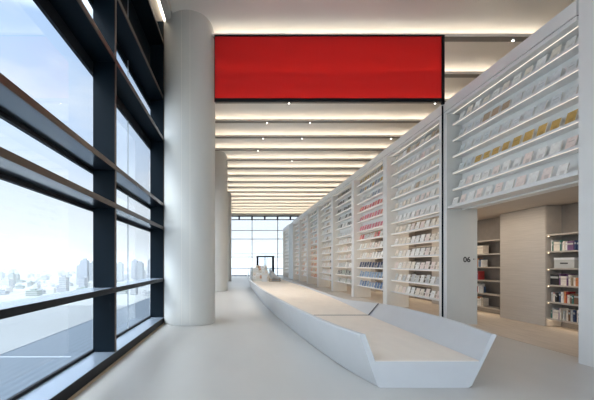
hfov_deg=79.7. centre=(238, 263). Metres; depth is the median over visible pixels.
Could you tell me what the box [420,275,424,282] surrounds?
book
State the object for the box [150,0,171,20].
ceiling
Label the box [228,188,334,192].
ceiling
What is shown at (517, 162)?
book
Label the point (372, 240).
wall
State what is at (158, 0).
cove
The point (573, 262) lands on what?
storage box
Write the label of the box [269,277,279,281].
shelf
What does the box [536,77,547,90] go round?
book
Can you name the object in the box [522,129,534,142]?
book
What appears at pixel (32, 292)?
building
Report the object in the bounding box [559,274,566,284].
upright book
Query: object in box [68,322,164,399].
baseboard
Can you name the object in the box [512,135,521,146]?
book
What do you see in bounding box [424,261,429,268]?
book
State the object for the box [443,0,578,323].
bookcase
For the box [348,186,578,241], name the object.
ceiling
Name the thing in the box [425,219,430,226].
book
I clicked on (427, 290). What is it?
book
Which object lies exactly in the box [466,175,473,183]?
book
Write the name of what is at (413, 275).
book
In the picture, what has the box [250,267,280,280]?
display
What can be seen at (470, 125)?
book
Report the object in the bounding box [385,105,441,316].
bookcase
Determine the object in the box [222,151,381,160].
ceiling
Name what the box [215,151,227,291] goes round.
round column
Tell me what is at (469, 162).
book
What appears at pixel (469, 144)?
book
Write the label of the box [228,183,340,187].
ceiling
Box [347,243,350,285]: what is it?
wall
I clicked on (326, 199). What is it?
bookcase
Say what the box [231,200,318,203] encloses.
ceiling
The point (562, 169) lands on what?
book
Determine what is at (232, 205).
ceiling
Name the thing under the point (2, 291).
building
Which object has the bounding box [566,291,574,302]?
upright book
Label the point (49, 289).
building
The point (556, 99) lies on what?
book
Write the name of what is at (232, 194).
ceiling
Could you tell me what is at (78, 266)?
tower
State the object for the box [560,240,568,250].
upright book
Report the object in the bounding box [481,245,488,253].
upright book
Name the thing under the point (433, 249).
book
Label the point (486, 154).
book
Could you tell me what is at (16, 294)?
ground
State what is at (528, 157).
book
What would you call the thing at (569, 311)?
upright book
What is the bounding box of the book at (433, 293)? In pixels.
[430,291,435,297]
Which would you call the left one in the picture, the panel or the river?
the river
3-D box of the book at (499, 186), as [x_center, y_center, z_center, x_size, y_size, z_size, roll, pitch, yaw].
[5.573,-1.605,7.499,0.087,0.237,0.196,0,0,0]
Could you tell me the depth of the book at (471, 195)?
8.35 m
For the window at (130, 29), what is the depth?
5.69 m
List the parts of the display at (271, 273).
rail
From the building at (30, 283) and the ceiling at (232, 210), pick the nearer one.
the ceiling at (232, 210)
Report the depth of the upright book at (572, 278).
8.25 m
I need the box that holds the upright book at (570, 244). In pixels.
[567,241,573,249]
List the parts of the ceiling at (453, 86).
cove panel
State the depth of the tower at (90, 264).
1148.93 m
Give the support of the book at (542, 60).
on the bookcase at (460, 218)
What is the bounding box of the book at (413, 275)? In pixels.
[410,274,415,281]
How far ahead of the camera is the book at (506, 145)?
7.47 m
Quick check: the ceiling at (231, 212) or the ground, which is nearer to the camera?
the ceiling at (231, 212)
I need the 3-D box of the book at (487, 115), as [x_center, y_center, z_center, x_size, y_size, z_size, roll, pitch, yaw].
[5.725,-3.358,8.082,0.089,0.242,0.216,0,0,0]
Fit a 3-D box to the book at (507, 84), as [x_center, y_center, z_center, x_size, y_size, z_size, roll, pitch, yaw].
[5.724,-3.768,7.496,0.083,0.223,0.182,0,0,0]
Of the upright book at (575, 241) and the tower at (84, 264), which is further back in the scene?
the tower at (84, 264)
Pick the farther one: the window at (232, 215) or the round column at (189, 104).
the window at (232, 215)
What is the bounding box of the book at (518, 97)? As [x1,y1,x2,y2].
[512,92,522,104]
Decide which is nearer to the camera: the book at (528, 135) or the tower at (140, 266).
the book at (528, 135)
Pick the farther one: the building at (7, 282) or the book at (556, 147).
the building at (7, 282)
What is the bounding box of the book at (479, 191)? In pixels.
[475,188,483,197]
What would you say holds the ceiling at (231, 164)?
attached to the ceiling at (155, 5)
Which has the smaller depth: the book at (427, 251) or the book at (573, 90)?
the book at (573, 90)
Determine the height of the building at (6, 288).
15.181 m
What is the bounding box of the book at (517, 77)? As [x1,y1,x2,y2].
[512,72,522,83]
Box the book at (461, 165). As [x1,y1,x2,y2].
[458,162,464,169]
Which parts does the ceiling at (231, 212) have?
cove panel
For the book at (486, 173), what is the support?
on the bookcase at (460, 218)
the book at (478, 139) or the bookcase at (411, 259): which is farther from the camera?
the bookcase at (411, 259)
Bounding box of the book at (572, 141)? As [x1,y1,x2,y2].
[564,135,578,149]
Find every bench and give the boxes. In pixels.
[246,274,377,326]
[281,301,496,387]
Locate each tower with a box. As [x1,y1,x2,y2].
[77,263,79,277]
[80,258,89,281]
[89,261,92,281]
[117,262,123,280]
[131,259,137,279]
[137,261,143,279]
[148,258,149,273]
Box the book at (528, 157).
[523,151,533,163]
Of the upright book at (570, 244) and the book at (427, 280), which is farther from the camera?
the book at (427, 280)
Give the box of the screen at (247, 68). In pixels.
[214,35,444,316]
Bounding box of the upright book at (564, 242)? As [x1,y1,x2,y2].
[563,241,566,250]
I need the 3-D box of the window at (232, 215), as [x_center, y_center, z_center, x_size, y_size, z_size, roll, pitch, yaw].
[5.250,-2.446,44.355,15.100,8.088,0.130,0,0,0]
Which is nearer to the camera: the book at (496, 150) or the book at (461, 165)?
the book at (496, 150)
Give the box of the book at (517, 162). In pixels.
[512,157,522,167]
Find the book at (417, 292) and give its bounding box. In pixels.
[415,288,420,294]
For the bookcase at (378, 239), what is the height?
3.040 m
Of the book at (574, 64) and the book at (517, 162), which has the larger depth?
the book at (517, 162)
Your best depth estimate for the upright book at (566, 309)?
8.35 m
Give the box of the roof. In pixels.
[0,298,149,399]
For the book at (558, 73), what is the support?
on the bookcase at (460, 218)
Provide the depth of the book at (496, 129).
7.77 m
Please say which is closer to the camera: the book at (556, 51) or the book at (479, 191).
the book at (556, 51)
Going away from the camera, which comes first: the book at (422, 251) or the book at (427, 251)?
the book at (427, 251)
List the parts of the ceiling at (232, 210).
cove panel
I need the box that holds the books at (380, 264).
[285,188,382,288]
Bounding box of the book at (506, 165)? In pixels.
[501,160,510,171]
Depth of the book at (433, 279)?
10.28 m
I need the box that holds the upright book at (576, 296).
[574,294,578,304]
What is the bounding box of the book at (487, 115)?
[482,111,491,121]
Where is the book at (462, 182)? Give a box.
[458,179,465,186]
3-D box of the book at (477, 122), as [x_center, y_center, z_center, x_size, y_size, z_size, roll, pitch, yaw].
[5.723,-3.341,8.381,0.079,0.208,0.202,0,0,0]
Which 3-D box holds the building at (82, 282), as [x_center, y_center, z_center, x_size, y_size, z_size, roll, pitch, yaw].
[-382.904,48.534,860.440,14.336,33.132,14.336,0,0,0]
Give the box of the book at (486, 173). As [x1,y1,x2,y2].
[482,169,490,177]
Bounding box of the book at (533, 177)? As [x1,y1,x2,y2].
[527,171,539,183]
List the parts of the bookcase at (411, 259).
panel, shelf, shelf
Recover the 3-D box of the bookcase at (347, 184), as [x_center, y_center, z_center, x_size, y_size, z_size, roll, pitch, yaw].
[5.854,-1.331,18.565,0.812,5.858,3.686,0,0,0]
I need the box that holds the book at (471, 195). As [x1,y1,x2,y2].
[467,190,475,199]
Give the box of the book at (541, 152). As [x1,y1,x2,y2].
[535,146,547,159]
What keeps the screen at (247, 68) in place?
hanging from the ceiling at (458, 20)
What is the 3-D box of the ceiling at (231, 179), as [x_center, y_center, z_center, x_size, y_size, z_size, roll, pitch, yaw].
[5.540,-6.272,25.570,14.480,0.454,1.150,0,0,0]
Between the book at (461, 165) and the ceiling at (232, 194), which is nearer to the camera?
the book at (461, 165)
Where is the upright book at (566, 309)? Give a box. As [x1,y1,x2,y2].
[566,309,575,320]
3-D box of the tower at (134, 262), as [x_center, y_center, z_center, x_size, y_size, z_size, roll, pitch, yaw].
[-400.000,24.100,1350.000,22.000,82.000,22.000,0,0,0]
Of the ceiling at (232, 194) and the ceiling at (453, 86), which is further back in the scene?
the ceiling at (232, 194)
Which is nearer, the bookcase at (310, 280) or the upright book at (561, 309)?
the upright book at (561, 309)
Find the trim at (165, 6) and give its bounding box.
[160,0,170,21]
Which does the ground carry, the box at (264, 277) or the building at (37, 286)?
the building at (37, 286)
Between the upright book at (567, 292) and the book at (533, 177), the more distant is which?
the upright book at (567, 292)
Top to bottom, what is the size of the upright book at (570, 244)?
0.221 m
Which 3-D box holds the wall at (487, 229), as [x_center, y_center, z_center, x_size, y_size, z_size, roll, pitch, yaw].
[8.220,0.065,23.000,0.080,3.070,38.000,0,0,0]
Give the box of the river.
[0,306,125,353]
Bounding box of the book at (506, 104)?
[501,99,510,110]
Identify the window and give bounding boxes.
[0,0,163,399]
[231,214,300,275]
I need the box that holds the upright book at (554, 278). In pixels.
[550,274,558,284]
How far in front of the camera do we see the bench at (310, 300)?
11.47 m
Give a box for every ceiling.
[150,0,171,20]
[170,0,574,41]
[215,78,474,103]
[215,104,440,122]
[215,123,417,137]
[215,138,398,150]
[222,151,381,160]
[228,161,368,168]
[228,169,358,175]
[228,176,349,182]
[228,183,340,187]
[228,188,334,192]
[231,193,327,196]
[231,197,322,199]
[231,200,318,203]
[231,204,313,206]
[231,207,309,208]
[231,209,307,211]
[231,212,303,213]
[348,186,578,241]
[445,42,521,77]
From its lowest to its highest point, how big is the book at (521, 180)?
0.242 m
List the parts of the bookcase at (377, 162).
panel, cornice, shelf, shelf, shelf, shelf, shelf, shelf, shelf, shelf, shelf, shelf, shelf, shelf, panel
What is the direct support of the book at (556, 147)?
on the bookcase at (460, 218)
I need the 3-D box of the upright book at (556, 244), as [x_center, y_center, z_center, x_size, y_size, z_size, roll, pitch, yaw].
[7.868,-0.421,8.629,0.032,0.221,0.150,0,0,0]
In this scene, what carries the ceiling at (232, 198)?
attached to the ceiling at (155, 5)
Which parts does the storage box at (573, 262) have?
lid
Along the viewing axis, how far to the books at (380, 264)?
19.93 m
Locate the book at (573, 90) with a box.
[564,84,578,99]
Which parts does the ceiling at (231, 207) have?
cove panel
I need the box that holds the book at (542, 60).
[535,54,547,68]
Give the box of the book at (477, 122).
[474,118,481,126]
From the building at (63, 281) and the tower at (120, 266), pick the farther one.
the tower at (120, 266)
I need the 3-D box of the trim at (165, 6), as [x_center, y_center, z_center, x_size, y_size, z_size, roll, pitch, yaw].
[-1.820,-6.419,19.125,0.160,0.158,50.250,0,0,0]
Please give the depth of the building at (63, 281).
743.80 m
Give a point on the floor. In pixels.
(247, 353)
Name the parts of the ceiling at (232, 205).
cove panel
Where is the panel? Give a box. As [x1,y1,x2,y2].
[289,222,292,278]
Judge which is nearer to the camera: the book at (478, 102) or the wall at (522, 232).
the book at (478, 102)
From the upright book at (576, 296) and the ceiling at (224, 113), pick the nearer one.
the upright book at (576, 296)
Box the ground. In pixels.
[0,265,282,305]
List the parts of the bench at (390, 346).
seat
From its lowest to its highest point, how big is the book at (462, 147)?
0.247 m
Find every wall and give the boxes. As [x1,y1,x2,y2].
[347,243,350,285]
[371,239,374,290]
[382,202,578,329]
[432,228,438,304]
[500,206,545,325]
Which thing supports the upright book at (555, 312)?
on the bookcase at (553, 213)
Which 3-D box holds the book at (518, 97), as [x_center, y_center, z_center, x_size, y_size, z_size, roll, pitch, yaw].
[5.726,-3.358,7.190,0.089,0.242,0.216,0,0,0]
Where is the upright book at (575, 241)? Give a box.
[574,240,578,249]
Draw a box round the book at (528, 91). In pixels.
[523,85,534,97]
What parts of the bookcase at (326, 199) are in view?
panel, cornice, panel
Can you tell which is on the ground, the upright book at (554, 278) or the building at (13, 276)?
the building at (13, 276)
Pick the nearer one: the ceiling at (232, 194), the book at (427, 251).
the book at (427, 251)
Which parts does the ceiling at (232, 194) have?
cove panel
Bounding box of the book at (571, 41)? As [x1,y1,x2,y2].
[564,35,577,49]
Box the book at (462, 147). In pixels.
[459,143,465,151]
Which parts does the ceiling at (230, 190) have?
cove panel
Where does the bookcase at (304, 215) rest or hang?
on the floor
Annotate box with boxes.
[262,275,266,281]
[554,257,578,267]
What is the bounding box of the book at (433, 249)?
[430,247,435,254]
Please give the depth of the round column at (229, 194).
31.27 m
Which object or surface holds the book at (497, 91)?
on the bookcase at (460, 218)
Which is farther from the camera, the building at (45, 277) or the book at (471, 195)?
the building at (45, 277)
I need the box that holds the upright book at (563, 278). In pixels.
[561,276,566,285]
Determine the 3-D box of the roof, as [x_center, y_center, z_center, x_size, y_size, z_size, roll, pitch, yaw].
[-15.250,10.875,90.000,24.700,0.650,260.000,0,0,0]
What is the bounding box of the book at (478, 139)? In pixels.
[474,136,481,144]
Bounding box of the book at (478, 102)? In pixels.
[474,99,481,108]
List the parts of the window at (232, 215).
head frame, head panel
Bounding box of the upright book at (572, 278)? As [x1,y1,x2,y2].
[571,277,578,285]
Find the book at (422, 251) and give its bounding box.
[419,248,424,254]
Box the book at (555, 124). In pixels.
[550,117,561,130]
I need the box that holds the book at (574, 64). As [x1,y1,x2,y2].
[565,58,578,73]
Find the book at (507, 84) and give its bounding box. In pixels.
[502,80,510,90]
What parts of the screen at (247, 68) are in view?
frame, rail, rail, guide rail, frame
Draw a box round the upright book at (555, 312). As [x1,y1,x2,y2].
[553,310,558,318]
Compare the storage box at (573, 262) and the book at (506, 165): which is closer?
the book at (506, 165)
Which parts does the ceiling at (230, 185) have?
cove panel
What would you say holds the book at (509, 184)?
on the bookcase at (460, 218)
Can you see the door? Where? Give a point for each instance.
(257, 257)
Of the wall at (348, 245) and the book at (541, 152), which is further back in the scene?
the wall at (348, 245)
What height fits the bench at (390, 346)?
0.699 m
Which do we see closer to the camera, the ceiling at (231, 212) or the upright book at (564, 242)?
the upright book at (564, 242)
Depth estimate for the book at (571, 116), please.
6.00 m
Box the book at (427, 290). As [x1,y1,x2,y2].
[425,289,430,296]
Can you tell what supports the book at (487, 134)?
on the bookcase at (460, 218)
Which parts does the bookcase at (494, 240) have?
shelf, shelf, shelf, shelf, shelf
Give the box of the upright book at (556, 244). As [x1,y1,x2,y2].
[554,242,559,250]
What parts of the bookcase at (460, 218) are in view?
panel, cornice, shelf, shelf, shelf, shelf, shelf, shelf, panel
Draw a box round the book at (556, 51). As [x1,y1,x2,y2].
[550,44,562,58]
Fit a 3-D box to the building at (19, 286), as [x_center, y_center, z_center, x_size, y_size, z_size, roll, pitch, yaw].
[-569.880,59.721,914.050,18.548,10.758,11.959,0,0,0]
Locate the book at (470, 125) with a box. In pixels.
[466,122,473,130]
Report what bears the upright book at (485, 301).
on the bookcase at (494, 240)
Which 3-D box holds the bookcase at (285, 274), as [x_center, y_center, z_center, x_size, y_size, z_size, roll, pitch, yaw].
[5.854,-1.331,40.390,0.812,5.858,5.196,0,0,0]
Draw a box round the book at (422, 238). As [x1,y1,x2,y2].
[419,234,425,241]
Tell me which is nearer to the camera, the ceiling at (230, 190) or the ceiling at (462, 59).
the ceiling at (462, 59)
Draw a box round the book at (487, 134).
[483,130,491,139]
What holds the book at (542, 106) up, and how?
on the bookcase at (460, 218)
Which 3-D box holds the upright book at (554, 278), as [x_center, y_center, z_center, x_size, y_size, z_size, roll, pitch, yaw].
[7.856,0.399,8.690,0.032,0.261,0.220,0,0,0]
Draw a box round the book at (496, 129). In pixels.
[491,125,500,135]
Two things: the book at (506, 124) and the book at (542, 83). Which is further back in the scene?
the book at (506, 124)
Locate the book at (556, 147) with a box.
[549,140,562,154]
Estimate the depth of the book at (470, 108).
8.64 m
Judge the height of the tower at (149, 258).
86.000 m
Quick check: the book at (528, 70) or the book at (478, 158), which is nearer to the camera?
the book at (528, 70)
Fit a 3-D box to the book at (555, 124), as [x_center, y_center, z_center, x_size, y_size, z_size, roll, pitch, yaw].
[5.725,-2.488,6.318,0.083,0.223,0.182,0,0,0]
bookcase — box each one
[283,224,288,276]
[293,217,298,278]
[299,210,306,280]
[307,202,317,286]
[318,191,331,290]
[332,174,352,296]
[353,150,384,303]
[375,238,382,290]
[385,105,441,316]
[409,232,431,297]
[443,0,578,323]
[477,239,499,310]
[546,206,578,325]
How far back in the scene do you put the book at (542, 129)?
6.59 m
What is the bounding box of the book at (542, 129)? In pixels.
[536,123,547,136]
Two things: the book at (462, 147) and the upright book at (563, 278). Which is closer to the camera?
the upright book at (563, 278)
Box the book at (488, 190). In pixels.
[484,185,492,195]
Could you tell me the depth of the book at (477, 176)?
8.35 m
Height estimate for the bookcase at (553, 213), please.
3.040 m
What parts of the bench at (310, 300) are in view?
seat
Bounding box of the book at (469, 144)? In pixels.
[465,139,473,148]
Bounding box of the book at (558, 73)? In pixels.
[549,67,562,82]
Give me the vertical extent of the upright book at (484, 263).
0.231 m
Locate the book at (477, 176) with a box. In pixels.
[474,172,481,180]
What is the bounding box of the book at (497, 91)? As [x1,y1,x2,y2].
[492,88,500,96]
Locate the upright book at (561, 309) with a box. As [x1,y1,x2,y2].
[560,308,568,319]
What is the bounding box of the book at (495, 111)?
[491,105,500,116]
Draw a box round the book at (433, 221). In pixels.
[430,218,435,225]
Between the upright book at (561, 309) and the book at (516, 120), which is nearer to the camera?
the book at (516, 120)
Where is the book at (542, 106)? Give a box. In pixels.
[535,100,547,113]
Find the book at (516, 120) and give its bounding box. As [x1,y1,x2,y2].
[511,115,521,125]
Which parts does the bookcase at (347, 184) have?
panel, cornice, shelf, shelf, shelf, shelf, panel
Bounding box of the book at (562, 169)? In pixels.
[556,163,569,175]
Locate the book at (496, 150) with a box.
[491,146,500,155]
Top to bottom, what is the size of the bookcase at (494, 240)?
3.040 m
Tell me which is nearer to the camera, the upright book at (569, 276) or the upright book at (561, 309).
the upright book at (569, 276)
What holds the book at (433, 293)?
in the bookcase at (432, 122)
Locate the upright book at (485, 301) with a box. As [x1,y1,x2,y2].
[482,298,488,305]
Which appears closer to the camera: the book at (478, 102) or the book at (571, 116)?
the book at (571, 116)
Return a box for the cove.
[158,0,164,20]
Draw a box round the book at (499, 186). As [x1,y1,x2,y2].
[494,182,503,192]
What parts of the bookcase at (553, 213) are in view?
panel, shelf, shelf, shelf, shelf, shelf, shelf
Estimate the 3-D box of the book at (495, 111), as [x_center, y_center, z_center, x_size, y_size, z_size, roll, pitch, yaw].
[5.723,-3.358,7.799,0.089,0.242,0.216,0,0,0]
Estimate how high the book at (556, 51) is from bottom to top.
0.247 m
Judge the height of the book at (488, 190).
0.247 m
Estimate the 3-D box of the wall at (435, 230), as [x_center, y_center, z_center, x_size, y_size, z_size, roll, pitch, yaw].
[8.030,0.062,13.330,0.500,3.065,1.520,0,0,0]
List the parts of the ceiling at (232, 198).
cove panel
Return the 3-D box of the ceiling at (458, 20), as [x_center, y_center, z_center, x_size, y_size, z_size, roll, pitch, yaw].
[5.540,-6.272,8.965,14.480,0.454,1.150,0,0,0]
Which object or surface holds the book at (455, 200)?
on the bookcase at (460, 218)
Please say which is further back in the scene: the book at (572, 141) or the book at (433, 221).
the book at (433, 221)
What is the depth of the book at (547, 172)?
6.30 m
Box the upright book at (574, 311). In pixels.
[573,310,576,321]
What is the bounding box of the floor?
[73,276,593,399]
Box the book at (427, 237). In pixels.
[425,234,430,240]
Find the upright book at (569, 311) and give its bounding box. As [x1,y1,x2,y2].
[568,310,570,320]
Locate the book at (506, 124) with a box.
[501,119,511,130]
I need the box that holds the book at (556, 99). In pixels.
[550,92,562,106]
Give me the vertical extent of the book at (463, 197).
0.223 m
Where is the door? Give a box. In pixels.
[256,256,273,271]
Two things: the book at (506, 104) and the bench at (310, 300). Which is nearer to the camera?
the book at (506, 104)
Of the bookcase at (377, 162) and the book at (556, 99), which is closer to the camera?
the book at (556, 99)
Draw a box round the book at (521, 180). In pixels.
[515,175,526,186]
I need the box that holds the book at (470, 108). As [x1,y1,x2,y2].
[466,104,473,113]
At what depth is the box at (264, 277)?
24.10 m
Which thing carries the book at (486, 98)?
on the bookcase at (460, 218)
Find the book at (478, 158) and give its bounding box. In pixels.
[474,154,481,162]
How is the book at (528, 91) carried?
on the bookcase at (460, 218)
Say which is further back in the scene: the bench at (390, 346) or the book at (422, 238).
the book at (422, 238)
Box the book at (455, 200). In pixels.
[452,197,458,204]
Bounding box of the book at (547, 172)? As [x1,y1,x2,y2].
[541,166,553,179]
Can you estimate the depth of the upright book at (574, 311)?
8.19 m
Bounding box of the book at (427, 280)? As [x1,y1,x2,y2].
[425,275,430,282]
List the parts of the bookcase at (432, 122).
panel, cornice, shelf, shelf, shelf, shelf, shelf, shelf, shelf, shelf, shelf, shelf, shelf, shelf, panel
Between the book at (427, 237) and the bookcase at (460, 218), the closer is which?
the bookcase at (460, 218)
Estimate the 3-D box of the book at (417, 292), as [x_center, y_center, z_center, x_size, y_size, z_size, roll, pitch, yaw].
[5.723,0.897,11.178,0.086,0.232,0.212,0,0,0]
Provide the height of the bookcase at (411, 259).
3.040 m
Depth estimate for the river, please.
382.69 m
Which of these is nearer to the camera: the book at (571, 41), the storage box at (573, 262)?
the book at (571, 41)
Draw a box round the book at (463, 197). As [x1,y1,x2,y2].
[460,194,466,201]
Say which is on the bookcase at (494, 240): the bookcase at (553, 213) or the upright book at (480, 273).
the upright book at (480, 273)
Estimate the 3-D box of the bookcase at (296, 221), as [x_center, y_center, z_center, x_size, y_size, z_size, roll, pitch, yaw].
[5.854,-1.331,33.325,0.812,5.858,3.686,0,0,0]
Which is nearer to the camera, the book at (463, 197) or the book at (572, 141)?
the book at (572, 141)
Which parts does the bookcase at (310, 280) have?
panel, cornice, panel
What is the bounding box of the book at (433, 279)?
[430,276,435,283]
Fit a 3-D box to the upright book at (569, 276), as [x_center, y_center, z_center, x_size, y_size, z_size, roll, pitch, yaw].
[7.954,0.399,8.313,0.192,0.261,0.050,0,0,0]
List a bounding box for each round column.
[164,10,214,325]
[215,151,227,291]
[228,193,230,280]
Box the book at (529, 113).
[523,107,534,119]
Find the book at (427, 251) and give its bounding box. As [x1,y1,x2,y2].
[425,247,429,254]
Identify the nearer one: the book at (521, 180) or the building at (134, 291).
the book at (521, 180)
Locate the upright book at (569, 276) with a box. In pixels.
[568,275,577,285]
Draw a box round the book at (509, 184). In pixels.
[504,179,515,189]
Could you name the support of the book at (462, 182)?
on the bookcase at (460, 218)
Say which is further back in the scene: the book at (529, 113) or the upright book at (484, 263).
the upright book at (484, 263)
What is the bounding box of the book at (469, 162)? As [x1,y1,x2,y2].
[466,157,473,165]
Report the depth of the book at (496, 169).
7.76 m
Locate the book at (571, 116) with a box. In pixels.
[565,109,578,123]
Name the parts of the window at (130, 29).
sill, edge trim, spandrel panel, edge trim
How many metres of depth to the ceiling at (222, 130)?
16.66 m
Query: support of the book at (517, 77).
on the bookcase at (460, 218)
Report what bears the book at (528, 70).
on the bookcase at (460, 218)
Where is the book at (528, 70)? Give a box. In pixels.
[524,64,533,75]
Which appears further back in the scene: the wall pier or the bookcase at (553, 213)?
the bookcase at (553, 213)
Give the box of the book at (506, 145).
[502,141,510,150]
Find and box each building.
[0,286,11,291]
[0,289,9,294]
[2,277,12,290]
[8,273,16,283]
[15,284,24,288]
[25,289,41,295]
[27,281,34,286]
[33,283,40,289]
[41,275,49,279]
[43,286,56,292]
[59,275,68,292]
[78,276,86,287]
[130,287,137,294]
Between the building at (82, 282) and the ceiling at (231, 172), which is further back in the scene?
the building at (82, 282)
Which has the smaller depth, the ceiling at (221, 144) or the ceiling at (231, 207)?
the ceiling at (221, 144)
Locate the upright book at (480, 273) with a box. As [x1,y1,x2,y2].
[478,271,483,279]
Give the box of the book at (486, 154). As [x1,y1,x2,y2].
[482,150,490,159]
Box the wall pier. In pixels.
[579,0,593,367]
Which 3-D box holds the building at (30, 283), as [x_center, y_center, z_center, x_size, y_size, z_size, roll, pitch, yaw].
[-589.078,57.192,993.955,11.416,15.816,19.770,0,0,0]
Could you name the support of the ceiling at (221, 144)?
attached to the ceiling at (155, 5)
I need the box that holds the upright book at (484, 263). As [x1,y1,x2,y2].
[481,260,487,266]
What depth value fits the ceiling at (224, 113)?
14.74 m
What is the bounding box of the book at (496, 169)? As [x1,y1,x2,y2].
[492,165,500,174]
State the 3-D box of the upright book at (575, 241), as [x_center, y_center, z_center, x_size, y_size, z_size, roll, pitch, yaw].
[7.940,-0.426,8.157,0.192,0.231,0.034,0,0,0]
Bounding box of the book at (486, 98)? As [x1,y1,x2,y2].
[482,94,490,103]

